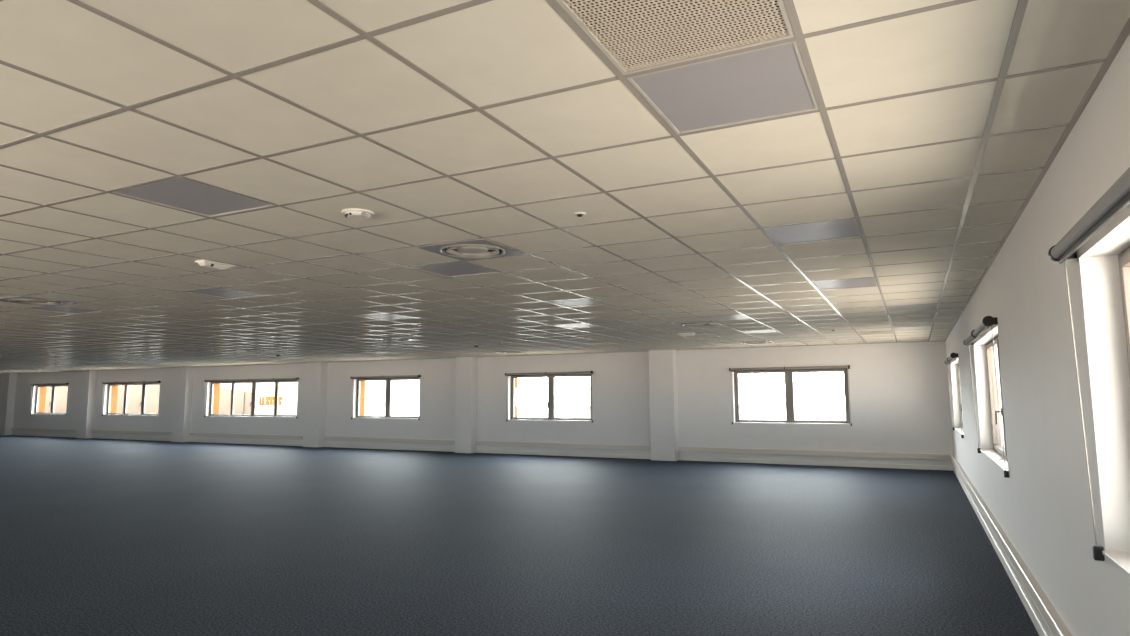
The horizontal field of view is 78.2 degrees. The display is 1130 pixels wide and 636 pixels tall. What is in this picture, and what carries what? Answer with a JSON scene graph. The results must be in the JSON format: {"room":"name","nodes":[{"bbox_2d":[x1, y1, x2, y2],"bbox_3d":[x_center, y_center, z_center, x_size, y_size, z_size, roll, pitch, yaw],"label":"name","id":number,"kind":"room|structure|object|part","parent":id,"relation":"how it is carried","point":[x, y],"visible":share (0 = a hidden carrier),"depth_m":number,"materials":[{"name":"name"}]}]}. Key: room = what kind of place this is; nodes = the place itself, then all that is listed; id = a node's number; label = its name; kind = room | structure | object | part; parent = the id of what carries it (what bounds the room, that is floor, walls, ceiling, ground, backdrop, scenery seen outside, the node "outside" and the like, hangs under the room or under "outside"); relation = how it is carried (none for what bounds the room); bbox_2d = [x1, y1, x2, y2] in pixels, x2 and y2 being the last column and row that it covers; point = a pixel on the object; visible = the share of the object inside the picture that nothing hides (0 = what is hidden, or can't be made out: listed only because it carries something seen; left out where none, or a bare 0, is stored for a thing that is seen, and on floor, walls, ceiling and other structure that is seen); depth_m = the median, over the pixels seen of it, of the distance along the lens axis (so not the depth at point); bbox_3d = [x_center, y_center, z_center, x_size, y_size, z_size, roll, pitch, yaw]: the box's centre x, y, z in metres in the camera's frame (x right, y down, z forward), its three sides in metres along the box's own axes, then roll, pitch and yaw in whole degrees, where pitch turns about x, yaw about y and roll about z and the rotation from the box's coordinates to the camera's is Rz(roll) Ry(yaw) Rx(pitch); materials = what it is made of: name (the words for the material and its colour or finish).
{"room":"open-plan office","nodes":[
{"label":"open-plan office","id":0,"kind":"room"},
{"bbox_2d":[0,341,953,465],"bbox_3d":[-11.868,2.909,24.587,44.662,3.194,0.500,-3,-7,26],"label":"wall","id":1,"kind":"structure","parent":0,"point":[899,401],"depth_m":17.90,"materials":[{"name":"paint"}]},
{"bbox_2d":[11,427,75,431],"bbox_3d":[-21.655,4.670,28.993,5.248,0.126,0.050,-3,-7,26],"label":"cable trunking","id":2,"kind":"object","parent":1,"relation":"attached to","point":[12,428],"visible":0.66,"depth_m":29.01,"materials":[{"name":"white plastic"}]},
{"bbox_2d":[11,433,75,437],"bbox_3d":[-21.646,4.893,28.985,5.248,0.092,0.018,-3,-7,26],"label":"baseboard","id":3,"kind":"structure","parent":1,"relation":"attached to","point":[20,434],"depth_m":29.00,"materials":[{"name":"white"}]},
{"bbox_2d":[35,385,67,414],"bbox_3d":[-21.563,3.432,29.217,2.550,1.224,0.212,-3,-7,26],"label":"window","id":4,"kind":"structure","parent":1,"relation":"in","point":[53,396],"depth_m":29.29,"materials":[{"name":"beige metal"}]},
{"bbox_3d":[-22.115,3.465,29.549,1.155,1.170,0.057,-3,-7,26],"label":"sash","id":5,"kind":"part","parent":4,"relation":"part of","materials":[{"name":"beige metal"}]},
{"bbox_3d":[-21.532,3.432,29.281,2.550,1.210,0.070,-3,-7,26],"label":"frame","id":6,"kind":"part","parent":4,"relation":"part of","materials":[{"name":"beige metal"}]},
{"bbox_2d":[30,383,68,414],"bbox_3d":[-21.634,3.394,29.090,2.664,1.335,0.110,-3,-7,26],"label":"roller blind","id":7,"kind":"object","parent":4,"relation":"attached to","point":[46,383],"visible":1,"depth_m":29.09,"materials":[{"name":"grey fabric"}]},
{"bbox_3d":[-20.978,3.396,28.987,1.185,1.170,0.057,-3,-7,26],"label":"sash","id":8,"kind":"part","parent":4,"relation":"part of","materials":[{"name":"beige metal"}]},
{"bbox_2d":[92,436,170,440],"bbox_3d":[-16.375,4.573,26.376,5.228,0.092,0.018,-3,-7,26],"label":"baseboard","id":9,"kind":"structure","parent":1,"relation":"attached to","point":[100,437],"depth_m":26.39,"materials":[{"name":"white"}]},
{"bbox_2d":[92,430,171,435],"bbox_3d":[-16.384,4.351,26.384,5.228,0.126,0.050,-3,-7,26],"label":"cable trunking","id":10,"kind":"object","parent":1,"relation":"attached to","point":[93,431],"visible":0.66,"depth_m":26.36,"materials":[{"name":"white plastic"}]},
{"bbox_2d":[107,383,159,415],"bbox_3d":[-16.623,3.132,26.772,3.390,1.224,0.212,-3,-7,26],"label":"window","id":11,"kind":"structure","parent":1,"relation":"in","point":[144,385],"depth_m":26.88,"materials":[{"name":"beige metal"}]},
{"bbox_3d":[-17.602,3.192,27.316,1.040,1.170,0.057,-3,-7,26],"label":"sash","id":12,"kind":"part","parent":11,"relation":"part of","materials":[{"name":"beige metal"}]},
{"bbox_2d":[102,381,160,416],"bbox_3d":[-16.694,3.094,26.645,3.504,1.335,0.110,-3,-7,26],"label":"roller blind","id":13,"kind":"object","parent":11,"relation":"attached to","point":[130,382],"visible":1,"depth_m":26.60,"materials":[{"name":"grey fabric"}]},
{"bbox_3d":[-16.618,3.132,26.829,1.040,1.170,0.057,-3,-7,26],"label":"sash","id":14,"kind":"part","parent":11,"relation":"part of","materials":[{"name":"beige metal"}]},
{"bbox_3d":[-15.598,3.070,26.324,1.040,1.170,0.057,-3,-7,26],"label":"sash","id":15,"kind":"part","parent":11,"relation":"part of","materials":[{"name":"glass"}]},
{"bbox_2d":[189,433,302,439],"bbox_3d":[-10.844,4.014,23.642,5.856,0.126,0.050,-3,-7,26],"label":"cable trunking","id":16,"kind":"object","parent":1,"relation":"attached to","point":[294,437],"visible":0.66,"depth_m":23.56,"materials":[{"name":"white plastic"}]},
{"bbox_2d":[190,439,302,445],"bbox_3d":[-10.835,4.237,23.634,5.856,0.092,0.018,-3,-7,26],"label":"baseboard","id":17,"kind":"structure","parent":1,"relation":"attached to","point":[191,440],"depth_m":23.59,"materials":[{"name":"white"}]},
{"bbox_2d":[209,380,296,417],"bbox_3d":[-10.717,2.774,23.849,4.450,1.224,0.212,-3,-7,26],"label":"window","id":18,"kind":"structure","parent":1,"relation":"in","point":[254,383],"depth_m":23.90,"materials":[{"name":"beige metal"}]},
{"bbox_3d":[-12.148,2.861,24.616,1.090,1.170,0.057,-3,-7,26],"label":"sash","id":19,"kind":"part","parent":18,"relation":"part of","materials":[{"name":"clear glass"}]},
{"bbox_3d":[-11.186,2.802,24.140,1.000,1.170,0.057,-3,-7,26],"label":"sash","id":20,"kind":"part","parent":18,"relation":"part of","materials":[{"name":"beige metal"}]},
{"bbox_2d":[204,377,298,418],"bbox_3d":[-10.788,2.736,23.721,4.564,1.335,0.110,-3,-7,26],"label":"roller blind","id":21,"kind":"object","parent":18,"relation":"attached to","point":[297,378],"visible":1,"depth_m":23.69,"materials":[{"name":"grey fabric"}]},
{"bbox_3d":[-10.729,3.370,23.750,4.448,0.018,0.142,-3,-7,26],"label":"sill","id":22,"kind":"part","parent":18,"relation":"part of","materials":[{"name":"white laminate"}]},
{"bbox_3d":[-10.192,2.742,23.648,1.020,1.170,0.057,-3,-7,26],"label":"sash","id":23,"kind":"part","parent":18,"relation":"part of","materials":[{"name":"clear glass"}]},
{"bbox_3d":[-9.221,2.683,23.168,1.050,1.170,0.057,-3,-7,26],"label":"sash","id":24,"kind":"part","parent":18,"relation":"part of","materials":[{"name":"glass"}]},
{"bbox_2d":[356,378,419,418],"bbox_3d":[-5.415,2.453,21.224,2.560,1.224,0.212,-3,-7,26],"label":"window","id":25,"kind":"structure","parent":1,"relation":"in","point":[387,404],"depth_m":21.27,"materials":[{"name":"beige metal"}]},
{"bbox_3d":[-5.971,2.486,21.559,1.155,1.170,0.057,-3,-7,26],"label":"sash","id":26,"kind":"part","parent":25,"relation":"part of","materials":[{"name":"beige metal"}]},
{"bbox_2d":[350,375,420,419],"bbox_3d":[-5.486,2.414,21.097,2.674,1.335,0.110,-3,-7,26],"label":"roller blind","id":27,"kind":"object","parent":25,"relation":"attached to","point":[405,376],"visible":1,"depth_m":21.11,"materials":[{"name":"grey fabric"}]},
{"bbox_3d":[-5.427,3.048,21.126,2.558,0.018,0.142,-3,-7,26],"label":"sill","id":28,"kind":"part","parent":25,"relation":"part of","materials":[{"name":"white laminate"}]},
{"bbox_3d":[-4.830,2.417,20.994,1.195,1.170,0.057,-3,-7,26],"label":"sash","id":29,"kind":"part","parent":25,"relation":"part of","materials":[{"name":"beige metal"}]},
{"bbox_2d":[324,436,454,444],"bbox_3d":[-5.308,3.679,20.902,5.181,0.126,0.050,-3,-7,26],"label":"cable trunking","id":30,"kind":"object","parent":1,"relation":"attached to","point":[327,438],"visible":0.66,"depth_m":20.83,"materials":[{"name":"white plastic"}]},
{"bbox_2d":[325,444,454,451],"bbox_3d":[-5.299,3.901,20.894,5.181,0.092,0.018,-3,-7,26],"label":"baseboard","id":31,"kind":"structure","parent":1,"relation":"attached to","point":[326,445],"depth_m":20.82,"materials":[{"name":"white"}]},
{"bbox_2d":[509,375,591,420],"bbox_3d":[-0.390,2.148,18.737,2.530,1.224,0.212,-3,-7,26],"label":"window","id":32,"kind":"structure","parent":1,"relation":"in","point":[551,378],"depth_m":18.77,"materials":[{"name":"beige metal"}]},
{"bbox_3d":[-0.932,2.180,19.065,1.155,1.170,0.057,-3,-7,26],"label":"sash","id":33,"kind":"part","parent":32,"relation":"part of","materials":[{"name":"clear glass"}]},
{"bbox_3d":[-0.358,2.148,18.801,2.530,1.210,0.070,-3,-7,26],"label":"frame","id":34,"kind":"part","parent":32,"relation":"part of","materials":[{"name":"beige metal"}]},
{"bbox_2d":[505,371,592,422],"bbox_3d":[-0.461,2.109,18.610,2.644,1.335,0.110,-3,-7,26],"label":"roller blind","id":35,"kind":"object","parent":32,"relation":"attached to","point":[585,372],"visible":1,"depth_m":18.66,"materials":[{"name":"grey metal"}]},
{"bbox_3d":[-0.402,2.743,18.639,2.528,0.018,0.142,-3,-7,26],"label":"sill","id":36,"kind":"part","parent":32,"relation":"part of","materials":[{"name":"white plastic"}]},
{"bbox_3d":[0.195,2.112,18.507,1.165,1.170,0.057,-3,-7,26],"label":"sash","id":37,"kind":"part","parent":32,"relation":"part of","materials":[{"name":"beige metal"}]},
{"bbox_2d":[476,441,650,450],"bbox_3d":[-0.146,3.365,18.347,5.242,0.126,0.050,-3,-7,26],"label":"cable trunking","id":38,"kind":"object","parent":1,"relation":"attached to","point":[483,443],"visible":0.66,"depth_m":18.23,"materials":[{"name":"white plastic"}]},
{"bbox_2d":[476,449,650,458],"bbox_3d":[-0.137,3.588,18.338,5.242,0.092,0.018,-3,-7,26],"label":"baseboard","id":39,"kind":"structure","parent":1,"relation":"attached to","point":[477,450],"depth_m":18.25,"materials":[{"name":"white"}]},
{"bbox_2d":[734,369,849,424],"bbox_3d":[5.170,1.810,15.986,2.545,1.224,0.212,-3,-7,26],"label":"window","id":40,"kind":"structure","parent":1,"relation":"in","point":[788,375],"depth_m":16.00,"materials":[{"name":"beige metal"}]},
{"bbox_3d":[4.620,1.843,16.317,1.155,1.170,0.057,-3,-7,26],"label":"sash","id":41,"kind":"part","parent":40,"relation":"part of","materials":[{"name":"clear glass"}]},
{"bbox_2d":[729,365,851,425],"bbox_3d":[5.099,1.772,15.858,2.659,1.335,0.110,-3,-7,26],"label":"roller blind","id":42,"kind":"object","parent":40,"relation":"attached to","point":[784,368],"visible":1,"depth_m":15.87,"materials":[{"name":"grey fabric"}]},
{"bbox_3d":[5.157,2.406,15.887,2.543,0.018,0.142,-3,-7,26],"label":"sill","id":43,"kind":"part","parent":40,"relation":"part of","materials":[{"name":"white plastic"}]},
{"bbox_3d":[5.755,1.774,15.755,1.180,1.170,0.057,-3,-7,26],"label":"sash","id":44,"kind":"part","parent":40,"relation":"part of","materials":[{"name":"glass"}]},
{"bbox_2d":[678,446,950,460],"bbox_3d":[5.380,3.030,15.612,5.853,0.126,0.050,-3,-7,26],"label":"cable trunking","id":45,"kind":"object","parent":1,"relation":"attached to","point":[890,455],"visible":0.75,"depth_m":15.45,"materials":[{"name":"white plastic"}]},
{"bbox_2d":[679,456,952,470],"bbox_3d":[5.389,3.253,15.603,5.853,0.092,0.018,-3,-7,26],"label":"baseboard","id":46,"kind":"structure","parent":1,"relation":"attached to","point":[766,461],"depth_m":15.44,"materials":[{"name":"white"}]},
{"bbox_2d":[0,435,1038,635],"bbox_3d":[-15.968,3.536,16.227,45.462,0.120,18.710,-3,-7,26],"label":"floor","id":47,"kind":"structure","parent":0,"point":[99,537],"depth_m":7.29,"materials":[{"name":"blue carpet"}]},
{"bbox_2d":[0,373,16,434],"bbox_3d":[-24.340,3.749,30.341,0.650,2.694,0.330,-3,-7,26],"label":"pillar","id":48,"kind":"structure","parent":47,"relation":"on","point":[8,380],"depth_m":30.18,"materials":[{"name":"paint"}]},
{"bbox_2d":[76,370,96,438],"bbox_3d":[-19.060,3.429,27.727,0.650,2.694,0.330,-3,-7,26],"label":"pillar","id":49,"kind":"structure","parent":47,"relation":"on","point":[88,378],"depth_m":27.57,"materials":[{"name":"paint"}]},
{"bbox_2d":[171,367,193,441],"bbox_3d":[-13.800,3.110,25.124,0.646,2.694,0.330,-3,-7,26],"label":"pillar","id":50,"kind":"structure","parent":47,"relation":"on","point":[183,383],"depth_m":24.96,"materials":[{"name":"paint"}]},
{"bbox_2d":[303,362,327,446],"bbox_3d":[-7.971,2.756,22.238,0.666,2.694,0.330,-3,-7,26],"label":"pillar","id":51,"kind":"structure","parent":47,"relation":"on","point":[314,427],"depth_m":22.08,"materials":[{"name":"paint"}]},
{"bbox_2d":[455,357,476,452],"bbox_3d":[-2.786,2.442,19.672,0.555,2.694,0.330,-3,-7,26],"label":"pillar","id":52,"kind":"structure","parent":47,"relation":"on","point":[466,367],"depth_m":19.52,"materials":[{"name":"paint"}]},
{"bbox_2d":[649,350,678,460],"bbox_3d":[2.435,2.125,17.088,0.625,2.694,0.330,-3,-7,26],"label":"pillar","id":53,"kind":"structure","parent":47,"relation":"on","point":[664,439],"depth_m":16.94,"materials":[{"name":"paint"}]},
{"bbox_2d":[0,0,1129,373],"bbox_3d":[-15.981,0.811,16.533,44.662,0.018,17.910,-3,-7,26],"label":"ceiling","id":54,"kind":"structure","parent":0,"point":[936,124],"depth_m":3.48,"materials":[{"name":"tile"}]},
{"bbox_2d":[0,296,76,305],"bbox_3d":[-6.075,-0.229,7.981,0.594,0.106,0.618,-3,-7,26],"label":"ceiling vent","id":55,"kind":"object","parent":54,"relation":"in","point":[19,299],"visible":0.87,"depth_m":7.96,"materials":[{"name":"grey metal"}]},
{"bbox_2d":[29,306,100,313],"bbox_3d":[-6.333,-0.109,8.799,0.573,0.019,0.597,-3,-7,26],"label":"ceiling light panel","id":56,"kind":"object","parent":54,"relation":"attached to","point":[48,308],"visible":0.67,"depth_m":8.83,"materials":[{"name":"plastic"}]},
{"bbox_2d":[112,177,274,216],"bbox_3d":[-2.078,-0.679,3.921,0.573,0.019,0.597,-3,-7,26],"label":"ceiling light panel","id":57,"kind":"object","parent":54,"relation":"attached to","point":[183,194],"visible":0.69,"depth_m":3.90,"materials":[{"name":"plastic"}]},
{"bbox_2d":[195,260,234,269],"bbox_3d":[-2.910,-0.433,5.784,0.120,0.050,0.290,-3,-7,26],"label":"emergency light","id":58,"kind":"object","parent":54,"relation":"attached to","point":[205,263],"visible":1,"depth_m":5.74,"materials":[{"name":"white plastic"}]},
{"bbox_2d":[198,262,230,269],"bbox_3d":[-2.910,-0.426,5.783,0.095,0.036,0.264,-3,-7,26],"label":"diffuser","id":59,"kind":"object","parent":58,"relation":"attached to","point":[213,265],"depth_m":5.75,"materials":[{"name":"white plastic"}]},
{"bbox_2d":[185,288,264,298],"bbox_3d":[-3.648,-0.272,7.470,0.573,0.019,0.597,-3,-7,26],"label":"ceiling light panel","id":60,"kind":"object","parent":54,"relation":"attached to","point":[218,292],"visible":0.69,"depth_m":7.49,"materials":[{"name":"plastic"}]},
{"bbox_2d":[333,337,367,339],"bbox_3d":[-4.106,0.379,13.239,0.573,0.019,0.597,-3,-7,26],"label":"ceiling light panel","id":61,"kind":"object","parent":54,"relation":"attached to","point":[343,338],"visible":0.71,"depth_m":13.31,"materials":[{"name":"plastic"}]},
{"bbox_2d":[342,208,373,219],"bbox_3d":[-1.259,-0.623,4.226,0.190,0.036,0.190,-3,-7,26],"label":"detector","id":62,"kind":"object","parent":54,"relation":"attached to","point":[353,213],"visible":1,"depth_m":4.18,"materials":[{"name":"white plastic"}]},
{"bbox_2d":[371,352,392,353],"bbox_3d":[-4.583,0.846,17.636,0.573,0.080,0.597,-3,-7,26],"label":"ceiling vent","id":63,"kind":"object","parent":54,"relation":"in","point":[371,352],"visible":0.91,"depth_m":17.54,"materials":[{"name":"grey metal"}]},
{"bbox_2d":[354,313,411,319],"bbox_3d":[-2.535,-0.028,9.690,0.573,0.019,0.597,-3,-7,26],"label":"ceiling light panel","id":64,"kind":"object","parent":54,"relation":"attached to","point":[383,316],"visible":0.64,"depth_m":9.71,"materials":[{"name":"plastic"}]},
{"bbox_2d":[375,338,414,340],"bbox_3d":[-3.290,0.381,13.531,0.594,0.106,0.618,-3,-7,26],"label":"ceiling vent","id":65,"kind":"object","parent":54,"relation":"in","point":[384,339],"visible":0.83,"depth_m":13.46,"materials":[{"name":"grey metal"}]},
{"bbox_2d":[416,345,445,347],"bbox_3d":[-2.992,0.623,15.460,0.573,0.019,0.597,-3,-7,26],"label":"ceiling light panel","id":66,"kind":"object","parent":54,"relation":"attached to","point":[426,346],"visible":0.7,"depth_m":15.53,"materials":[{"name":"plastic"}]},
{"bbox_2d":[410,261,499,276],"bbox_3d":[-0.964,-0.435,6.141,0.573,0.019,0.597,-3,-7,26],"label":"ceiling light panel","id":67,"kind":"object","parent":54,"relation":"attached to","point":[453,269],"visible":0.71,"depth_m":6.14,"materials":[{"name":"plastic"}]},
{"bbox_2d":[417,238,525,260],"bbox_3d":[-0.706,-0.555,5.323,0.594,0.106,0.618,-3,-7,26],"label":"ceiling vent","id":68,"kind":"object","parent":54,"relation":"in","point":[475,249],"visible":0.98,"depth_m":5.30,"materials":[{"name":"grey metal"}]},
{"bbox_2d":[495,351,522,352],"bbox_3d":[-1.341,0.808,17.417,0.594,0.106,0.618,-3,-7,26],"label":"ceiling vent","id":69,"kind":"object","parent":54,"relation":"in","point":[495,351],"visible":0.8,"depth_m":17.24,"materials":[{"name":"white metal"}]},
{"bbox_2d":[545,298,605,306],"bbox_3d":[0.150,-0.191,8.361,0.573,0.019,0.597,-3,-7,26],"label":"ceiling light panel","id":70,"kind":"object","parent":54,"relation":"attached to","point":[574,302],"visible":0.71,"depth_m":8.36,"materials":[{"name":"plastic"}]},
{"bbox_2d":[554,323,598,327],"bbox_3d":[0.190,0.118,11.113,0.573,0.019,0.597,-3,-7,26],"label":"ceiling light panel","id":71,"kind":"object","parent":54,"relation":"attached to","point":[584,325],"visible":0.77,"depth_m":11.09,"materials":[{"name":"plastic"}]},
{"bbox_2d":[574,212,585,216],"bbox_3d":[0.091,-0.634,4.273,0.072,0.018,0.072,-3,-7,26],"label":"sprinkler","id":72,"kind":"object","parent":54,"relation":"attached to","point":[579,214],"visible":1,"depth_m":4.26,"materials":[{"name":"white plastic"}]},
{"bbox_2d":[585,343,615,344],"bbox_3d":[0.787,0.520,14.978,0.573,0.080,0.597,-3,-7,26],"label":"ceiling vent","id":73,"kind":"object","parent":54,"relation":"in","point":[585,343],"visible":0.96,"depth_m":14.90,"materials":[{"name":"grey metal"}]},
{"bbox_2d":[556,0,794,74],"bbox_3d":[0.329,-0.932,2.040,0.573,0.080,0.597,-3,-7,26],"label":"ceiling vent","id":74,"kind":"object","parent":54,"relation":"in","point":[635,35],"visible":1,"depth_m":2.14,"materials":[{"name":"grey metal"}]},
{"bbox_2d":[678,333,694,335],"bbox_3d":[2.193,0.301,12.536,0.290,0.050,0.120,-3,-7,26],"label":"emergency light","id":75,"kind":"object","parent":54,"relation":"attached to","point":[682,334],"visible":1,"depth_m":12.49,"materials":[{"name":"white plastic"}]},
{"bbox_2d":[674,321,720,326],"bbox_3d":[2.079,0.055,10.874,0.594,0.106,0.618,-3,-7,26],"label":"ceiling vent","id":76,"kind":"object","parent":54,"relation":"in","point":[704,323],"visible":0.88,"depth_m":10.84,"materials":[{"name":"white metal"}]},
{"bbox_2d":[627,41,818,133],"bbox_3d":[0.607,-0.842,2.592,0.573,0.019,0.597,-3,-7,26],"label":"ceiling light panel","id":77,"kind":"object","parent":54,"relation":"attached to","point":[771,81],"visible":0.79,"depth_m":2.56,"materials":[{"name":"grey plastic"}]},
{"bbox_2d":[703,315,749,320],"bbox_3d":[2.338,-0.012,10.050,0.573,0.019,0.597,-3,-7,26],"label":"ceiling light panel","id":78,"kind":"object","parent":54,"relation":"attached to","point":[727,317],"visible":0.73,"depth_m":10.05,"materials":[{"name":"plastic"}]},
{"bbox_2d":[738,341,770,343],"bbox_3d":[4.028,0.483,14.759,0.594,0.106,0.618,-3,-7,26],"label":"ceiling vent","id":79,"kind":"object","parent":54,"relation":"in","point":[751,342],"visible":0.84,"depth_m":14.65,"materials":[{"name":"white metal"}]},
{"bbox_2d":[742,330,777,333],"bbox_3d":[3.451,0.232,12.270,0.573,0.019,0.597,-3,-7,26],"label":"ceiling light panel","id":80,"kind":"object","parent":54,"relation":"attached to","point":[753,331],"visible":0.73,"depth_m":12.28,"materials":[{"name":"plastic"}]},
{"bbox_2d":[769,340,799,342],"bbox_3d":[4.565,0.476,14.491,0.573,0.019,0.597,-3,-7,26],"label":"ceiling light panel","id":81,"kind":"object","parent":54,"relation":"attached to","point":[777,341],"visible":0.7,"depth_m":14.59,"materials":[{"name":"plastic"}]},
{"bbox_2d":[763,218,860,244],"bbox_3d":[1.721,-0.598,4.812,0.573,0.019,0.597,-3,-7,26],"label":"ceiling light panel","id":82,"kind":"object","parent":54,"relation":"attached to","point":[847,228],"visible":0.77,"depth_m":4.81,"materials":[{"name":"plastic"}]},
{"bbox_2d":[812,277,877,289],"bbox_3d":[2.835,-0.354,7.032,0.573,0.019,0.597,-3,-7,26],"label":"ceiling light panel","id":83,"kind":"object","parent":54,"relation":"attached to","point":[860,282],"visible":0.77,"depth_m":7.03,"materials":[{"name":"plastic"}]},
{"bbox_2d":[857,331,892,334],"bbox_3d":[5.619,0.227,12.586,0.573,0.080,0.597,-3,-7,26],"label":"ceiling vent","id":84,"kind":"object","parent":54,"relation":"in","point":[872,332],"visible":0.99,"depth_m":12.58,"materials":[{"name":"grey metal"}]},
{"bbox_3d":[5.619,0.262,12.583,0.545,0.002,0.569,-3,-7,26],"label":"perforated plate","id":85,"kind":"part","parent":84,"relation":"part of","materials":[{"name":"beige metal"}]},
{"bbox_2d":[887,304,937,310],"bbox_3d":[4.485,-0.142,8.987,0.573,0.019,0.597,-3,-7,26],"label":"ceiling light panel","id":86,"kind":"object","parent":54,"relation":"attached to","point":[924,306],"visible":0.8,"depth_m":9.00,"materials":[{"name":"plastic"}]},
{"bbox_2d":[892,322,932,326],"bbox_3d":[5.599,0.102,11.207,0.573,0.019,0.597,-3,-7,26],"label":"ceiling light panel","id":87,"kind":"object","parent":54,"relation":"attached to","point":[928,323],"visible":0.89,"depth_m":11.19,"materials":[{"name":"plastic"}]},
{"bbox_2d":[946,34,1129,635],"bbox_3d":[4.344,0.807,6.619,0.500,3.194,18.410,-3,-7,26],"label":"wall","id":88,"kind":"structure","parent":0,"point":[1043,507],"depth_m":3.43,"materials":[{"name":"paint"}]},
{"bbox_2d":[954,364,963,434],"bbox_3d":[6.879,1.356,12.026,0.212,1.224,2.600,-3,-7,26],"label":"window","id":89,"kind":"structure","parent":88,"relation":"in","point":[956,429],"depth_m":13.02,"materials":[{"name":"beige metal"}]},
{"bbox_2d":[944,353,963,437],"bbox_3d":[6.748,1.341,12.099,0.110,1.335,2.714,-3,-7,26],"label":"roller blind","id":90,"kind":"object","parent":89,"relation":"attached to","point":[952,355],"visible":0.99,"depth_m":10.98,"materials":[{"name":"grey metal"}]},
{"bbox_3d":[6.851,1.958,11.974,0.142,0.018,2.598,-3,-7,26],"label":"sill","id":91,"kind":"part","parent":89,"relation":"part of","materials":[{"name":"white plastic"}]},
{"bbox_3d":[7.216,1.410,12.581,0.057,1.170,1.190,-3,-7,26],"label":"sash","id":92,"kind":"part","parent":89,"relation":"part of","materials":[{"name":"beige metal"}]},
{"bbox_2d":[980,337,1007,469],"bbox_3d":[4.305,0.792,6.893,0.212,1.224,2.600,-3,-7,26],"label":"window","id":93,"kind":"structure","parent":88,"relation":"in","point":[996,455],"depth_m":7.89,"materials":[{"name":"beige metal"}]},
{"bbox_2d":[963,316,1008,477],"bbox_3d":[4.173,0.776,6.966,0.110,1.335,2.714,-3,-7,26],"label":"roller blind","id":94,"kind":"object","parent":93,"relation":"attached to","point":[987,321],"visible":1,"depth_m":5.86,"materials":[{"name":"grey fabric"}]},
{"bbox_3d":[4.276,1.393,6.841,0.142,0.018,2.598,-3,-7,26],"label":"sill","id":95,"kind":"part","parent":93,"relation":"part of","materials":[{"name":"white laminate"}]},
{"bbox_3d":[4.642,0.846,7.449,0.057,1.170,1.190,-3,-7,26],"label":"sash","id":96,"kind":"part","parent":93,"relation":"part of","materials":[{"name":"beige metal"}]},
{"bbox_3d":[4.368,0.781,6.862,0.070,1.210,2.600,-3,-7,26],"label":"frame","id":97,"kind":"part","parent":93,"relation":"part of","materials":[{"name":"beige metal"}]},
{"bbox_3d":[4.334,0.982,6.945,0.062,0.160,0.028,-3,-7,26],"label":"handle","id":98,"kind":"part","parent":93,"relation":"part of","materials":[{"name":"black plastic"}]},
{"bbox_3d":[4.064,0.719,6.297,0.057,1.170,1.200,-3,-7,26],"label":"sash","id":99,"kind":"part","parent":93,"relation":"part of","materials":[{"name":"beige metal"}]},
{"bbox_2d":[953,466,1048,635],"bbox_3d":[4.006,2.218,6.342,0.018,0.092,17.892,-3,-7,26],"label":"baseboard","id":100,"kind":"structure","parent":88,"relation":"attached to","point":[1038,624],"depth_m":5.86,"materials":[{"name":"white"}]},
{"bbox_2d":[951,454,1072,635],"bbox_3d":[3.981,1.997,6.360,0.050,0.126,17.858,-3,-7,26],"label":"cable trunking","id":101,"kind":"object","parent":88,"relation":"attached to","point":[1052,621],"visible":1,"depth_m":4.99,"materials":[{"name":"white plastic"}]},
{"bbox_2d":[1048,167,1129,560],"bbox_3d":[1.563,0.204,1.762,0.110,1.335,2.714,-3,-7,26],"label":"roller blind","id":102,"kind":"object","parent":88,"relation":"attached to","point":[1116,198],"visible":0.99,"depth_m":2.53,"materials":[{"name":"grey fabric"}]},
{"bbox_2d":[1102,247,1129,576],"bbox_3d":[1.694,0.220,1.689,0.212,1.224,2.600,-3,-7,26],"label":"window","id":103,"kind":"structure","parent":88,"relation":"in","point":[1121,560],"depth_m":2.79,"materials":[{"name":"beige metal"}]},
{"bbox_3d":[1.666,0.821,1.637,0.142,0.018,2.598,-3,-7,26],"label":"sill","id":104,"kind":"part","parent":103,"relation":"part of","materials":[{"name":"white laminate"}]},
{"bbox_3d":[1.758,0.209,1.658,0.070,1.210,2.600,-3,-7,26],"label":"frame","id":105,"kind":"part","parent":103,"relation":"part of","materials":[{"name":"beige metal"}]},
{"bbox_3d":[2.031,0.274,2.245,0.057,1.170,1.190,-3,-7,26],"label":"sash","id":106,"kind":"part","parent":103,"relation":"part of","materials":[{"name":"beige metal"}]},
{"label":"outside","id":107,"kind":"structure","parent":0,"visible":0},
{"bbox_2d":[518,414,845,420],"bbox_3d":[-59.613,22.607,147.703,420.000,0.200,166.000,-3,-7,26],"label":"ground","id":108,"kind":"structure","parent":107,"point":[519,415],"depth_m":172.75,"materials":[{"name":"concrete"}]},
{"bbox_2d":[45,383,257,413],"bbox_3d":[-83.338,17.022,160.056,81.200,13.897,38.290,-3,-7,26],"label":"building","id":109,"kind":"structure","parent":108,"relation":"on","point":[243,391],"depth_m":139.18,"materials":[{"name":"beige metal"}]},
{"bbox_2d":[256,380,419,415],"bbox_3d":[-34.905,13.913,136.040,26.700,14.227,38.600,-3,-7,26],"label":"warehouse","id":110,"kind":"structure","parent":108,"relation":"on","point":[404,393],"depth_m":120.89,"materials":[{"name":"white"}]},
{"bbox_2d":[571,386,590,417],"bbox_3d":[13.493,13.655,103.022,17.000,6.879,22.400,-3,-7,26],"label":"building","id":111,"kind":"structure","parent":108,"relation":"on","point":[581,395],"depth_m":96.48,"materials":[{"name":"beige"}]}
]}

